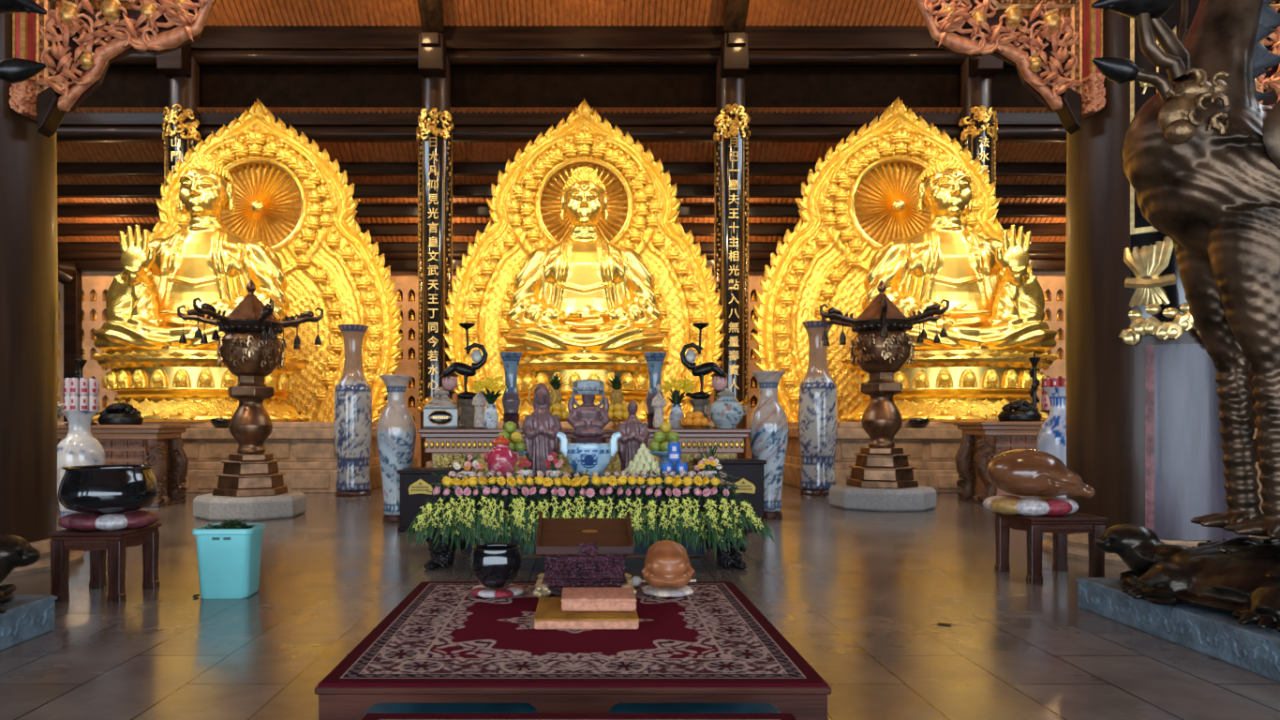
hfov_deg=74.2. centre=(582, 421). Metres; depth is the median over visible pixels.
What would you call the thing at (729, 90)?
column
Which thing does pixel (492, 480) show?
chrysanthemum
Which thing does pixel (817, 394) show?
floor vase
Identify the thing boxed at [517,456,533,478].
flower arrangement
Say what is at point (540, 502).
flower spray
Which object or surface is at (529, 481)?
chrysanthemum
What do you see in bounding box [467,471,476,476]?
rose
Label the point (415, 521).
flower spray
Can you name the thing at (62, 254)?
beam
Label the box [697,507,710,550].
flower spray
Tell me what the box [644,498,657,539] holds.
flower spray
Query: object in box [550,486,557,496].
carnation
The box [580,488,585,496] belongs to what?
carnation
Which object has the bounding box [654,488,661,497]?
carnation
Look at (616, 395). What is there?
pineapple
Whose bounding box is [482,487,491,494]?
carnation
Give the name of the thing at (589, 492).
carnation
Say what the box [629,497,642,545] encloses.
flower spray
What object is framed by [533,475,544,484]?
chrysanthemum
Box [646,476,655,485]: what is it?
chrysanthemum
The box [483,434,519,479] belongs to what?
lidded jar
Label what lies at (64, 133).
beam
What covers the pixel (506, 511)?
flower spray
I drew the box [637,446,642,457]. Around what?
bud
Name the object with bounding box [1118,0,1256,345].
board
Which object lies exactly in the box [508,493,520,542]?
flower spray
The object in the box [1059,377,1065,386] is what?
drink can
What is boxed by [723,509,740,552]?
flower spray
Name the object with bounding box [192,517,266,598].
waste bin
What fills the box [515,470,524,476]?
rose
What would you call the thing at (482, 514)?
flower spray
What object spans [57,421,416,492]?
stone platform
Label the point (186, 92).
column
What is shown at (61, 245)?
beam
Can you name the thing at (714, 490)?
carnation
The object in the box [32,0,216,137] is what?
bracket
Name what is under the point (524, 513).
flower spray
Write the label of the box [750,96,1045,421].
mandorla
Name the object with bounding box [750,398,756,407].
figurine
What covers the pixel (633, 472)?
rose
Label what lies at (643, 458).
bud
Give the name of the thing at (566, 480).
chrysanthemum
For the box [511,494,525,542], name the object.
flower spray
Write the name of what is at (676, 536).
flower spray
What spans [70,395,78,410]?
drink can
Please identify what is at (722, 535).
flower spray
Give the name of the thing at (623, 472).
rose
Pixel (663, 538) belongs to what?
flower spray
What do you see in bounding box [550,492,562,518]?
flower spray
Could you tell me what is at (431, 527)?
flower spray
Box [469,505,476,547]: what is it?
flower spray
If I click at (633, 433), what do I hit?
figurine
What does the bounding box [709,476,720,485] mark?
chrysanthemum
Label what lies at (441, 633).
rug
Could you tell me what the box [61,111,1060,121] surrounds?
tie beam
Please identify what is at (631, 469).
bud
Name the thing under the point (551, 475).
rose
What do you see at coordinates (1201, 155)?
crane
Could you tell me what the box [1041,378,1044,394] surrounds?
drink can
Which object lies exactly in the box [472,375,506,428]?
bouquet
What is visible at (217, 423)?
bowl
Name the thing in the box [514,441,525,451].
mango
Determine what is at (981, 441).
altar table
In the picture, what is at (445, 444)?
altar table
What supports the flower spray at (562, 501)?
hanging from the foliage
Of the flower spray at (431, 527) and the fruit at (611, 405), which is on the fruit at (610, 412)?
the fruit at (611, 405)
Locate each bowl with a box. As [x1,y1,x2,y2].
[58,463,158,513]
[97,413,143,424]
[209,417,231,428]
[470,542,521,587]
[556,431,621,481]
[907,417,930,428]
[997,410,1041,421]
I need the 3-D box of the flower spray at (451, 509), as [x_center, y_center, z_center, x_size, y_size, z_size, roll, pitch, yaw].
[-1.147,0.843,7.299,0.097,0.448,0.122,0,0,25]
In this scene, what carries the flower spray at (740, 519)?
hanging from the foliage
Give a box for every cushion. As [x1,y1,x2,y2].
[58,508,160,530]
[470,582,524,597]
[534,596,639,628]
[561,586,636,610]
[640,584,693,596]
[982,494,1078,515]
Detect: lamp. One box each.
[440,372,459,399]
[710,372,729,428]
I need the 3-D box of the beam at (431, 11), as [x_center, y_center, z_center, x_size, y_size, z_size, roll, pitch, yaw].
[-3.650,-11.234,18.275,0.520,3.442,4.550,0,0,0]
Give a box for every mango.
[497,431,510,439]
[504,420,516,432]
[508,441,514,450]
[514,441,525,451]
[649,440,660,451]
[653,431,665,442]
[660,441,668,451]
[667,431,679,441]
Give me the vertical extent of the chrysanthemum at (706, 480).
0.089 m
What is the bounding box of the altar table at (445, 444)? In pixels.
[417,428,751,475]
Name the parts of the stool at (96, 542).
leg, leg, seat, leg, leg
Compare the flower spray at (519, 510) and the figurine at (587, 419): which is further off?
the figurine at (587, 419)
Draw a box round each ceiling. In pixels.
[55,0,1068,26]
[56,107,1066,241]
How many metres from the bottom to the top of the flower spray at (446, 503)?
0.388 m
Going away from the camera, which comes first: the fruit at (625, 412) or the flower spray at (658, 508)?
the flower spray at (658, 508)
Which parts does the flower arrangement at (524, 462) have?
pot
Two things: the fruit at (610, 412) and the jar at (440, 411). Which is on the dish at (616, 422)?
the fruit at (610, 412)
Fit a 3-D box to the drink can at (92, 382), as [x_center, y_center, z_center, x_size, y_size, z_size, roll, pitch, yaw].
[-7.520,-0.534,12.919,0.113,0.260,0.111,0,0,10]
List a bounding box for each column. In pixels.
[0,0,84,577]
[63,269,81,421]
[168,56,200,142]
[420,57,450,467]
[715,57,746,458]
[959,57,991,145]
[1042,0,1265,565]
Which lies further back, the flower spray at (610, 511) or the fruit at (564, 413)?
the fruit at (564, 413)
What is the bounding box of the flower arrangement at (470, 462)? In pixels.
[452,450,484,477]
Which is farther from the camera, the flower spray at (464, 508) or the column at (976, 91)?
the column at (976, 91)
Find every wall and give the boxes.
[57,271,1065,465]
[1249,0,1279,461]
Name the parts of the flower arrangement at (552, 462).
pot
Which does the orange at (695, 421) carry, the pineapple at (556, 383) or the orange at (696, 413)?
the orange at (696, 413)
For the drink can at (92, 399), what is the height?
0.260 m
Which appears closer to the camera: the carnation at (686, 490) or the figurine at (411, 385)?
the carnation at (686, 490)
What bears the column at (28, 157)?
on the floor at (862, 596)
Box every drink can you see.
[63,377,71,395]
[63,395,71,410]
[70,377,78,395]
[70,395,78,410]
[79,377,88,395]
[79,395,88,410]
[88,378,96,395]
[88,395,96,410]
[95,378,99,395]
[95,395,99,412]
[660,461,673,480]
[668,441,680,461]
[674,461,687,479]
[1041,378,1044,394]
[1041,394,1044,410]
[1043,377,1051,393]
[1043,393,1050,410]
[1051,377,1059,386]
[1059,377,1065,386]
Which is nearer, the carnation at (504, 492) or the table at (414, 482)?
the carnation at (504, 492)
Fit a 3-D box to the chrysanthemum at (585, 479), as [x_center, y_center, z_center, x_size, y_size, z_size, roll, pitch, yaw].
[0.011,0.516,7.395,0.083,0.101,0.097,0,0,-8]
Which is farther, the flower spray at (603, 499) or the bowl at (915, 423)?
the bowl at (915, 423)
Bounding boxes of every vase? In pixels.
[57,410,104,517]
[333,324,372,496]
[376,374,416,521]
[499,351,522,428]
[643,351,666,428]
[748,370,788,518]
[798,320,837,495]
[1037,386,1066,497]
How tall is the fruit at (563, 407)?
0.116 m
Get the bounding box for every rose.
[448,471,456,476]
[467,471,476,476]
[486,470,494,476]
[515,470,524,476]
[536,470,543,476]
[546,471,553,476]
[620,470,628,476]
[632,470,639,477]
[640,471,648,477]
[649,470,657,476]
[679,470,686,476]
[686,470,697,477]
[697,471,704,477]
[706,471,714,477]
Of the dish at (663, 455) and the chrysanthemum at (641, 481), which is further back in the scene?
the dish at (663, 455)
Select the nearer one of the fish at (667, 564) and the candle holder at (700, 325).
the fish at (667, 564)
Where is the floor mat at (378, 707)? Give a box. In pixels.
[362,702,781,715]
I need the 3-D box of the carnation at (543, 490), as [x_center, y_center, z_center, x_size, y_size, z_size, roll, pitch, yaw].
[-0.347,0.605,7.366,0.074,0.067,0.061,0,0,-36]
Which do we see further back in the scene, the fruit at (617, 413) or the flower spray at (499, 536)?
the fruit at (617, 413)
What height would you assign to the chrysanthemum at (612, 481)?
0.098 m
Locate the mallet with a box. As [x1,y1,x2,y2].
[631,576,696,585]
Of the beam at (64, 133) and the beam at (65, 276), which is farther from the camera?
the beam at (65, 276)
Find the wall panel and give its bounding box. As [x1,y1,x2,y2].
[376,290,755,421]
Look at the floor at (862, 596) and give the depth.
5.43 m
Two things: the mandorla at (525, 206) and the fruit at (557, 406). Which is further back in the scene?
the mandorla at (525, 206)
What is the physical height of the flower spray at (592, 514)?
0.455 m
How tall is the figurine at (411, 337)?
0.277 m
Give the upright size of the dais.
0.280 m
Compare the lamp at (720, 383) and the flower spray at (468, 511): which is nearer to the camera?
the flower spray at (468, 511)
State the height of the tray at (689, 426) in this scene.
0.055 m
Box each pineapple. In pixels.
[546,372,568,403]
[605,372,629,403]
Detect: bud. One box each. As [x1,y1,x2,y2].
[627,466,633,476]
[631,460,637,470]
[634,453,639,463]
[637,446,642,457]
[637,460,643,472]
[640,442,646,451]
[640,453,646,464]
[642,447,649,458]
[643,460,651,472]
[646,453,653,464]
[650,460,656,469]
[655,467,660,476]
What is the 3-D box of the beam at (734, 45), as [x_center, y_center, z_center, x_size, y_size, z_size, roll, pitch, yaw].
[3.680,-8.885,20.425,0.600,0.870,0.650,0,0,0]
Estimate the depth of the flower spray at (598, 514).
7.30 m
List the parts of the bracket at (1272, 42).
border trim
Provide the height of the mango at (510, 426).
0.115 m
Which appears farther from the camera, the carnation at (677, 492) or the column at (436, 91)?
the column at (436, 91)
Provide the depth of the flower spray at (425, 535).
7.36 m
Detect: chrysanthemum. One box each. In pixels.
[442,476,452,487]
[451,477,461,485]
[461,476,469,486]
[468,476,478,487]
[477,476,488,485]
[487,476,496,484]
[496,476,506,485]
[506,476,516,487]
[515,475,525,484]
[525,476,534,485]
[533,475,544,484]
[542,476,553,486]
[552,476,563,485]
[561,476,570,485]
[570,476,581,486]
[580,475,588,486]
[590,475,601,486]
[599,476,609,484]
[607,475,617,486]
[617,475,627,485]
[626,475,638,485]
[636,476,646,484]
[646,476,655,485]
[654,476,663,484]
[663,476,673,484]
[671,475,682,487]
[681,476,693,486]
[693,475,702,485]
[701,476,709,485]
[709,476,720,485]
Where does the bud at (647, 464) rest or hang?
on the bud
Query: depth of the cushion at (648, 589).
4.85 m
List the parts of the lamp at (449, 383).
lamp shade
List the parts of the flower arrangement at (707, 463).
pot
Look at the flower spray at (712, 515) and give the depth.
7.28 m
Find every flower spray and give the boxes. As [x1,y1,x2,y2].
[399,498,430,549]
[413,498,434,546]
[417,503,440,547]
[424,494,446,538]
[431,501,449,545]
[432,519,449,551]
[442,492,456,543]
[450,503,461,552]
[452,493,466,535]
[457,506,467,543]
[461,494,474,539]
[464,497,478,549]
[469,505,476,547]
[473,508,485,544]
[476,491,489,542]
[481,495,495,542]
[481,507,491,542]
[488,496,499,541]
[492,509,506,542]
[493,498,507,542]
[502,506,513,542]
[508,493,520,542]
[508,510,519,540]
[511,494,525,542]
[517,493,528,543]
[518,521,528,553]
[521,507,534,554]
[523,499,536,551]
[534,497,545,545]
[539,495,549,518]
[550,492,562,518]
[558,499,567,518]
[563,493,572,518]
[571,494,580,518]
[576,492,588,518]
[586,499,596,518]
[594,495,604,518]
[595,496,606,518]
[604,494,615,518]
[614,497,625,518]
[622,494,632,524]
[628,505,636,547]
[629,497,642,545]
[633,494,645,542]
[639,502,650,547]
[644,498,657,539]
[645,496,656,548]
[648,506,658,547]
[655,504,665,541]
[656,498,669,540]
[662,507,673,540]
[666,494,678,540]
[669,496,683,539]
[673,503,684,542]
[678,494,690,546]
[680,506,689,544]
[684,493,695,543]
[685,512,696,552]
[688,495,701,546]
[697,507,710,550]
[703,496,714,546]
[707,495,719,547]
[708,505,720,550]
[714,510,727,560]
[718,494,729,540]
[720,494,735,541]
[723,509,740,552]
[728,498,748,538]
[729,512,748,550]
[736,499,768,537]
[740,499,775,543]
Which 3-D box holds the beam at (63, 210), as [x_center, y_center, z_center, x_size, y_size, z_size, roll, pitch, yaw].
[0.000,-5.883,23.550,33.000,0.310,0.220,0,0,0]
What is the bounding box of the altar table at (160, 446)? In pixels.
[57,424,190,506]
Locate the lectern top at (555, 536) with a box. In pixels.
[535,511,634,554]
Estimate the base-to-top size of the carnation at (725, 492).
0.071 m
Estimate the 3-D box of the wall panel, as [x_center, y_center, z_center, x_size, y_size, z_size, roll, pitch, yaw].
[0.000,-2.000,25.200,33.000,6.600,0.200,0,0,0]
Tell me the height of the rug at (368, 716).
0.012 m
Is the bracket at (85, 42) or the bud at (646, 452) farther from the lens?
the bud at (646, 452)
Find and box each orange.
[510,431,522,442]
[659,420,671,432]
[680,416,685,424]
[684,411,693,418]
[684,416,692,424]
[692,416,701,424]
[693,411,701,418]
[700,416,708,424]
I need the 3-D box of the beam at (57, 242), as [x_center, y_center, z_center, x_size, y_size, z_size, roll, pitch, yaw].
[0.000,-5.103,24.750,33.000,0.310,0.220,0,0,0]
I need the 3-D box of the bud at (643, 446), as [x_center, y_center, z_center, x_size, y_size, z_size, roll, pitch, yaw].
[0.564,0.246,7.848,0.062,0.105,0.064,0,0,7]
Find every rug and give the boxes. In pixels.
[317,580,828,685]
[361,713,795,719]
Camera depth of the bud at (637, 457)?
7.79 m
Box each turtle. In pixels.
[0,534,40,613]
[1094,523,1279,631]
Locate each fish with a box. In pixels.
[640,539,694,587]
[986,448,1095,497]
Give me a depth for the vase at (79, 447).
10.54 m
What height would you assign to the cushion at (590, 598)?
0.072 m
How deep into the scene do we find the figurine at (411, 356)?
24.89 m
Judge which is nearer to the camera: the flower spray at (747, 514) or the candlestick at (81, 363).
the flower spray at (747, 514)
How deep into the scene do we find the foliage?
7.40 m
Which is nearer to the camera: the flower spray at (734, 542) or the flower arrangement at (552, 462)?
the flower spray at (734, 542)
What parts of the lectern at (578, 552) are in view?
brass plate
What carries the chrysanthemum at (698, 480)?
on the foliage
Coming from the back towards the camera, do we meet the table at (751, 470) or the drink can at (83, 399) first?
the drink can at (83, 399)
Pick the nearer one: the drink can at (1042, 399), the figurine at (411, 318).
the drink can at (1042, 399)
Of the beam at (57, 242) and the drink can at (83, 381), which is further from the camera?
the beam at (57, 242)
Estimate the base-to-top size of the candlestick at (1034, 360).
1.150 m
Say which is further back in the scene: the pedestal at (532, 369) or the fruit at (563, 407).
the pedestal at (532, 369)
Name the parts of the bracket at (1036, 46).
border trim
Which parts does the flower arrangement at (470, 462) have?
pot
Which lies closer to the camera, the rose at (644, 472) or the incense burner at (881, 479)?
the rose at (644, 472)
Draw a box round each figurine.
[92,292,96,301]
[397,292,402,301]
[409,292,415,301]
[409,312,415,320]
[409,330,415,340]
[409,350,415,359]
[409,378,415,387]
[409,398,415,407]
[471,390,487,428]
[520,381,562,477]
[566,379,610,476]
[615,400,650,474]
[651,383,666,428]
[750,292,756,301]
[750,350,756,359]
[750,378,756,387]
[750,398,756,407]
[1044,292,1048,301]
[1056,292,1060,301]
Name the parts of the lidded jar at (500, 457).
handle, lid, handle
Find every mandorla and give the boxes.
[147,98,405,421]
[443,98,725,421]
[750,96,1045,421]
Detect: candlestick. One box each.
[74,354,87,410]
[441,322,488,428]
[679,322,726,428]
[1027,352,1041,421]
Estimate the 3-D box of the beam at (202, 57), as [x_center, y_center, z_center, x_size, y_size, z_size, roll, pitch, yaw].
[0.000,-9.060,21.000,33.000,0.360,0.360,0,0,0]
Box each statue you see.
[92,153,289,352]
[504,166,664,356]
[861,153,1056,352]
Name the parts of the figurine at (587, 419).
crown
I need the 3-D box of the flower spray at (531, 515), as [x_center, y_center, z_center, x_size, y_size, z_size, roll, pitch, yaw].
[-0.440,0.897,7.306,0.124,0.463,0.103,0,1,7]
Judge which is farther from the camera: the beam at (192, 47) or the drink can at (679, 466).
the beam at (192, 47)
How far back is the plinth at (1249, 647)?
4.82 m
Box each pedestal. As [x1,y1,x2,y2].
[90,349,311,421]
[499,353,669,421]
[840,349,1059,421]
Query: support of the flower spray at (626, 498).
hanging from the foliage
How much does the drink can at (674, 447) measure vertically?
0.186 m
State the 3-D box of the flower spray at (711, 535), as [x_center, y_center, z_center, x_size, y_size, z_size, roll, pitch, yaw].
[1.139,0.905,7.343,0.109,0.414,0.126,0,0,3]
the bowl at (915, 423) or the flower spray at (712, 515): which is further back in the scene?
the bowl at (915, 423)
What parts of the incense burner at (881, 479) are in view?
dragon arm, dragon arm, lamp shade, dragon arm, dragon arm, dragon arm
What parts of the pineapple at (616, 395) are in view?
crown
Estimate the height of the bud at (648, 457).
0.105 m
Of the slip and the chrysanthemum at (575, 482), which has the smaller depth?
the slip
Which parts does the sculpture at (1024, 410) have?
carved lid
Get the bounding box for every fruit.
[551,402,561,410]
[551,409,561,417]
[559,402,565,411]
[560,409,568,418]
[608,409,613,418]
[609,402,614,411]
[612,402,623,410]
[613,409,623,418]
[621,402,626,411]
[621,409,628,418]
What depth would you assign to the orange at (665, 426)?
8.30 m
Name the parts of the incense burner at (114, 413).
carved lid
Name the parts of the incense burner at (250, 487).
dragon arm, dragon arm, lamp shade, dragon arm, dragon arm, dragon arm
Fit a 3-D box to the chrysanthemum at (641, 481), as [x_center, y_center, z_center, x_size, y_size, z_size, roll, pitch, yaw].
[0.507,0.516,7.404,0.093,0.073,0.086,0,0,-7]
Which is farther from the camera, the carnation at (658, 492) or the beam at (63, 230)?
the beam at (63, 230)
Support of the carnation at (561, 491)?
attached to the foliage
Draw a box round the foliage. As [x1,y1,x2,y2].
[426,467,741,509]
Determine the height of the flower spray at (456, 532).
0.446 m
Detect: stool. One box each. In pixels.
[46,522,161,601]
[993,511,1107,582]
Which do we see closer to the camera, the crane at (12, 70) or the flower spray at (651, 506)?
the crane at (12, 70)
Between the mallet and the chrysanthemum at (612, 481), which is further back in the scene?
the chrysanthemum at (612, 481)
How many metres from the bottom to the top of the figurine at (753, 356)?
0.277 m
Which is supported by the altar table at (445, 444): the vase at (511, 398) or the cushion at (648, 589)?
the vase at (511, 398)
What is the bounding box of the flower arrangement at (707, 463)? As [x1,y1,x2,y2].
[693,439,724,478]
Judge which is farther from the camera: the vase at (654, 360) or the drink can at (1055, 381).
the drink can at (1055, 381)
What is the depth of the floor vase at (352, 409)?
14.76 m
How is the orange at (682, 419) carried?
on the tray at (689, 426)
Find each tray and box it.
[60,412,100,424]
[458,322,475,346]
[680,424,709,429]
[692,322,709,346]
[1039,409,1050,420]
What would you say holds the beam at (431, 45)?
attached to the column at (436, 91)
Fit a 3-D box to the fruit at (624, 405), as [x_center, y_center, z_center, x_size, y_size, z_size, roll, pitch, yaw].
[0.511,-0.185,10.966,0.124,0.116,0.124,0,0,0]
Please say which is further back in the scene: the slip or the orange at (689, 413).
the orange at (689, 413)
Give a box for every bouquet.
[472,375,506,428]
[661,377,695,428]
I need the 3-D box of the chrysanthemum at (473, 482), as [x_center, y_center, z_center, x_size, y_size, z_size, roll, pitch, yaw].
[-0.964,0.528,7.409,0.104,0.104,0.076,0,0,-11]
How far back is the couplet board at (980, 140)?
20.60 m
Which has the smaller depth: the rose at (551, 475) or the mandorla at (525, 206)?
the rose at (551, 475)
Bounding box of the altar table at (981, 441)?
[952,421,1042,504]
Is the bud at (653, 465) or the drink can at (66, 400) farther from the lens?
the drink can at (66, 400)
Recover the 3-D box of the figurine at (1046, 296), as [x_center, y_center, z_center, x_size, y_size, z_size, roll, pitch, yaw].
[13.680,-3.679,24.920,0.161,0.277,0.129,0,0,18]
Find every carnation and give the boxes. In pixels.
[431,486,440,494]
[443,488,450,495]
[454,486,463,496]
[462,487,471,495]
[473,488,478,495]
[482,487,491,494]
[491,487,499,493]
[502,489,508,495]
[510,487,518,494]
[520,486,529,495]
[529,486,535,494]
[538,487,547,493]
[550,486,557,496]
[557,487,565,496]
[568,487,575,496]
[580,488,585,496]
[585,488,595,497]
[599,487,605,495]
[605,486,612,494]
[616,487,623,495]
[625,488,631,495]
[635,487,640,495]
[645,487,653,494]
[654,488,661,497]
[665,487,671,496]
[671,487,681,496]
[682,486,689,494]
[693,487,701,495]
[701,487,711,496]
[710,486,717,495]
[723,488,729,495]
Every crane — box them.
[0,0,47,84]
[1091,0,1279,537]
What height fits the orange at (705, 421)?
0.116 m
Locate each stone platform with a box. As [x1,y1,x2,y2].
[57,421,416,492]
[782,421,1261,492]
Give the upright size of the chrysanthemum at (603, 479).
0.079 m
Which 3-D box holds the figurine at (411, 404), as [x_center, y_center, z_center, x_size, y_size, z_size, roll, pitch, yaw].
[-5.040,-0.558,24.920,0.161,0.277,0.129,0,0,18]
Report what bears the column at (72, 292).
on the floor at (862, 596)
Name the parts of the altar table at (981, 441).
carved panel, carved panel, panel, carved panel, carved panel, carved panel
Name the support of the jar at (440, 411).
on the altar table at (445, 444)
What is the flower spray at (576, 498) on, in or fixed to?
hanging from the foliage
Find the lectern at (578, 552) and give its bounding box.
[533,511,637,596]
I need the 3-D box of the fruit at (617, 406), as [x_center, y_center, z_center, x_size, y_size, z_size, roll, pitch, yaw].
[0.454,-0.185,10.877,0.124,0.116,0.124,0,0,0]
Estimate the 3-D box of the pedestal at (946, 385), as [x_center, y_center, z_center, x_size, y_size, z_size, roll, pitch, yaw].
[7.550,-0.682,17.500,4.290,1.365,3.528,0,0,-5]
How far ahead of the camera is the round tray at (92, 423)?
12.91 m
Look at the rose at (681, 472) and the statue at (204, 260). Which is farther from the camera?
the statue at (204, 260)
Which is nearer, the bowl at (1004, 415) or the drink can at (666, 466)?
the drink can at (666, 466)
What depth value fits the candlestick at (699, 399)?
11.65 m
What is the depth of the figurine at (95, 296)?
24.88 m
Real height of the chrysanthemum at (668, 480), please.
0.084 m
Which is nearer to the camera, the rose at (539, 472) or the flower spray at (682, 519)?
the flower spray at (682, 519)
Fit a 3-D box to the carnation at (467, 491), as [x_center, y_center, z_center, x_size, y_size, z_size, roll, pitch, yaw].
[-1.010,0.611,7.352,0.063,0.082,0.072,0,0,-33]
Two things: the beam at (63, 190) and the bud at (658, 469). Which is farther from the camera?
the beam at (63, 190)
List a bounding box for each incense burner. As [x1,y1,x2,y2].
[97,401,143,424]
[177,279,323,520]
[819,280,949,511]
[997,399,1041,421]
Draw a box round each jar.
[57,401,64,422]
[423,386,459,428]
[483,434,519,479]
[703,386,748,428]
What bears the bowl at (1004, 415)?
on the altar table at (981, 441)
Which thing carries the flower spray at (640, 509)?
hanging from the foliage
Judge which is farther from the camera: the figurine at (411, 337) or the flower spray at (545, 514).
the figurine at (411, 337)
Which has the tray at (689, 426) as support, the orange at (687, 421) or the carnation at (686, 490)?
the orange at (687, 421)
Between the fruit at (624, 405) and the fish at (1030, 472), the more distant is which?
the fruit at (624, 405)
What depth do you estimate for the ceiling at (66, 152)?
22.19 m
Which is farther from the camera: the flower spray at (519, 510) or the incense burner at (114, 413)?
the incense burner at (114, 413)
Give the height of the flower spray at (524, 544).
0.417 m
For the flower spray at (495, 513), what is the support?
hanging from the foliage
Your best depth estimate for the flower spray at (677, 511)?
7.29 m
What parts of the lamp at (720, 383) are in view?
lamp shade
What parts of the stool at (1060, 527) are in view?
leg, leg, seat, leg, leg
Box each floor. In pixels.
[0,465,1279,719]
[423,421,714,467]
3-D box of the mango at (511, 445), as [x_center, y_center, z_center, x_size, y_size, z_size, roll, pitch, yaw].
[-0.722,0.246,8.159,0.120,0.116,0.121,0,0,-23]
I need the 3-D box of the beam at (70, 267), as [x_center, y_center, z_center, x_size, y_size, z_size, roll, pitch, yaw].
[-15.575,-4.375,23.400,0.380,0.450,2.600,0,0,40]
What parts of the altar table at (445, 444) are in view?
gilded panel, gilded panel, gilded panel, gilded panel, gilded panel, gilded panel, gilded panel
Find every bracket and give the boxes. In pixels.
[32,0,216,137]
[913,0,1085,133]
[1262,0,1279,105]
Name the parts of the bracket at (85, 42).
border trim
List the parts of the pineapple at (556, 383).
crown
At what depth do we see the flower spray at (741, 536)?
7.34 m
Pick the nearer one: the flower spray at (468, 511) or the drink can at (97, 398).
the flower spray at (468, 511)
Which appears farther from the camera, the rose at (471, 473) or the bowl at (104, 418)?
the bowl at (104, 418)
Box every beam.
[56,125,1067,142]
[57,162,1066,176]
[57,184,1066,197]
[57,204,1066,217]
[57,223,1066,236]
[57,241,1065,242]
[57,242,1065,250]
[58,250,1065,259]
[58,259,1065,271]
[58,261,75,274]
[58,266,74,285]
[59,121,1062,125]
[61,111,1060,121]
[77,65,1067,107]
[109,49,1067,65]
[156,43,191,77]
[191,25,937,45]
[191,45,945,49]
[416,0,443,30]
[417,31,446,77]
[720,31,748,77]
[723,0,749,30]
[968,54,1003,77]
[979,0,1007,16]
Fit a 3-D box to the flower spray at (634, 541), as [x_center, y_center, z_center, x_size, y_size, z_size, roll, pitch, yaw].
[0.423,0.940,7.375,0.114,0.448,0.087,0,0,34]
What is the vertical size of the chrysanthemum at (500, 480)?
0.084 m
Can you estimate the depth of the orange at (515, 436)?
8.19 m
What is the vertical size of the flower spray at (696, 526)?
0.440 m
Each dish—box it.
[512,450,527,476]
[609,418,625,428]
[649,450,683,461]
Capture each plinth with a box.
[0,595,57,650]
[1075,577,1279,682]
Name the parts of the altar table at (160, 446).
carved panel, carved panel, panel, carved panel, carved panel, carved panel, carved panel, carved panel, carved panel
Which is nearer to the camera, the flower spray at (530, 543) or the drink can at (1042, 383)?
the flower spray at (530, 543)
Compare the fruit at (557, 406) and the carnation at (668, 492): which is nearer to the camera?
the carnation at (668, 492)
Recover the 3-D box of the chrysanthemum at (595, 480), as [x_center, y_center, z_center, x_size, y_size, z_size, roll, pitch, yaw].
[0.118,0.517,7.406,0.083,0.106,0.110,0,0,-31]
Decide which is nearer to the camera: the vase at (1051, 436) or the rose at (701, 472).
the rose at (701, 472)
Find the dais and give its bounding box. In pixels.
[314,684,831,719]
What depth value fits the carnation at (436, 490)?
7.34 m
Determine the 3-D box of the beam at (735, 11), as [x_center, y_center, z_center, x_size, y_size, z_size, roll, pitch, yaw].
[3.680,-11.234,18.275,0.520,3.442,4.550,0,0,0]
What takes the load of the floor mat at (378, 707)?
on the floor at (862, 596)
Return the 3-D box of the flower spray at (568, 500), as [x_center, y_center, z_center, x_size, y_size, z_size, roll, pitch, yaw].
[-0.132,0.850,7.303,0.102,0.448,0.104,0,0,4]
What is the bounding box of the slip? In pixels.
[937,622,952,625]
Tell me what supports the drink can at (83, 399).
on the round tray
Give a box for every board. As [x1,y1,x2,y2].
[162,104,201,185]
[416,107,453,412]
[713,103,750,412]
[958,104,997,219]
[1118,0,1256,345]
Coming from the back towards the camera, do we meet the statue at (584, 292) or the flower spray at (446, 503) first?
the statue at (584, 292)
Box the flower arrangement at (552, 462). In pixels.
[545,451,563,481]

